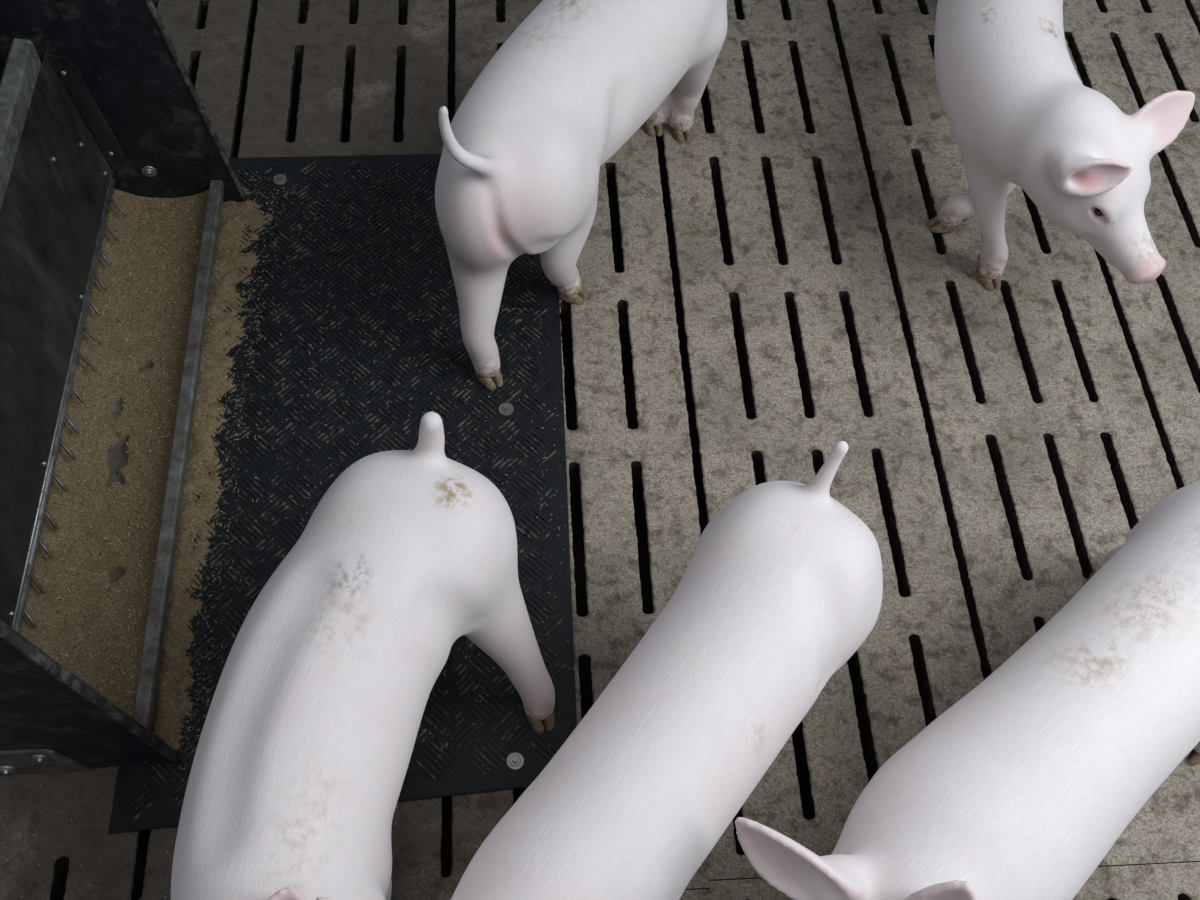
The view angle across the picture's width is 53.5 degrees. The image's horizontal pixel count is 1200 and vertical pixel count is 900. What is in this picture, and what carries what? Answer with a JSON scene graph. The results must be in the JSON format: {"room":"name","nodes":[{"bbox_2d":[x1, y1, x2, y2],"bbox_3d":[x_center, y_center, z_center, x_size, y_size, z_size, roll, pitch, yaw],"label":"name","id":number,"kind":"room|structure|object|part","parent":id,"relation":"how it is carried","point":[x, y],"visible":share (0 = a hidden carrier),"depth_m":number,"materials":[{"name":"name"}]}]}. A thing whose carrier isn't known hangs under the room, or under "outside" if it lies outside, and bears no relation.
{"room":"farm building","nodes":[
{"label":"farm building","id":0,"kind":"room"},
{"bbox_2d":[0,0,1199,899],"bbox_3d":[0.089,-0.165,2.042,3.136,0.080,5.047,-1,59,-5],"label":"floor","id":1,"kind":"structure","parent":0,"point":[831,172],"depth_m":2.03,"materials":[{"name":"concrete"}]},
{"bbox_2d":[0,0,247,774],"bbox_3d":[-0.904,-0.196,1.489,0.674,0.778,1.016,-1,59,-5],"label":"trough","id":2,"kind":"object","parent":1,"relation":"on","point":[97,97],"visible":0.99,"depth_m":1.74,"materials":[{"name":"black plastic"}]},
{"bbox_3d":[-0.808,-0.039,1.776,0.013,0.014,0.977,-1,59,-4],"label":"agitator rod","id":3,"kind":"part","parent":2,"relation":"part of","materials":[{"name":"metal"}]},
{"bbox_3d":[-0.877,0.226,1.240,0.670,0.778,0.012,-1,59,-5],"label":"panel","id":4,"kind":"part","parent":2,"relation":"part of","materials":[{"name":"black plastic"}]},
{"bbox_2d":[20,189,208,717],"bbox_3d":[-0.731,-0.026,1.808,0.184,0.060,0.978,-1,59,-5],"label":"meal feed","id":5,"kind":"object","parent":2,"relation":"in","point":[94,627],"visible":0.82,"depth_m":1.80,"materials":[{"name":"beige food"}]},
{"bbox_3d":[-0.935,-0.627,1.742,0.670,0.778,0.012,-1,59,-5],"label":"panel","id":6,"kind":"part","parent":2,"relation":"part of","materials":[{"name":"black plastic"}]},
{"bbox_2d":[108,154,576,833],"bbox_3d":[-0.362,-0.029,1.874,0.625,0.014,1.217,-1,59,-5],"label":"rubber mat","id":7,"kind":"object","parent":1,"relation":"on","point":[146,796],"visible":0.62,"depth_m":1.89,"materials":[{"name":"rubber"}]},
{"bbox_2d":[145,185,292,762],"bbox_3d":[-0.599,-0.025,1.854,0.171,0.028,1.036,-1,59,-5],"label":"spilled feed","id":8,"kind":"object","parent":7,"relation":"on","point":[212,382],"visible":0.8,"depth_m":1.82,"materials":[{"name":"beige food"}]},
{"bbox_2d":[171,412,554,899],"bbox_3d":[-0.274,0.382,1.350,0.360,0.516,0.775,15,59,5],"label":"pig","id":9,"kind":"object","parent":1,"relation":"on","point":[308,736],"visible":1,"depth_m":1.26},
{"bbox_2d":[435,0,727,390],"bbox_3d":[0.016,-0.646,1.954,0.313,0.563,1.024,28,61,12],"label":"pig","id":10,"kind":"object","parent":1,"relation":"on","point":[524,151],"visible":1,"depth_m":1.73},
{"bbox_2d":[21,0,1194,899],"bbox_3d":[0.218,-0.185,2.010,2.047,0.012,2.054,-1,59,-5],"label":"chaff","id":11,"kind":"object","parent":1,"relation":"on","point":[852,0],"visible":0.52,"depth_m":1.91,"materials":[{"name":"beige plant"}]},
{"bbox_2d":[451,441,882,899],"bbox_3d":[0.041,0.410,1.359,0.243,0.511,0.855,33,63,15],"label":"pig","id":12,"kind":"object","parent":1,"relation":"on","point":[783,585],"visible":1,"depth_m":1.26},
{"bbox_2d":[735,481,1199,899],"bbox_3d":[0.514,0.378,1.407,0.976,0.520,0.301,-32,66,-20],"label":"pig","id":13,"kind":"object","parent":1,"relation":"on","point":[1022,787],"visible":1,"depth_m":1.25},
{"bbox_2d":[927,0,1194,291],"bbox_3d":[0.715,-0.664,2.068,0.320,0.469,0.988,5,59,-1],"label":"pig","id":14,"kind":"object","parent":1,"relation":"on","point":[1018,110],"visible":1,"depth_m":1.78},
{"bbox_2d":[292,0,1199,889],"bbox_3d":[0.100,-0.279,2.483,5.000,0.020,6.000,-1,59,-5],"label":"floor slots","id":15,"kind":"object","parent":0,"point":[586,703],"depth_m":2.35,"materials":[{"name":"black"}]}
]}

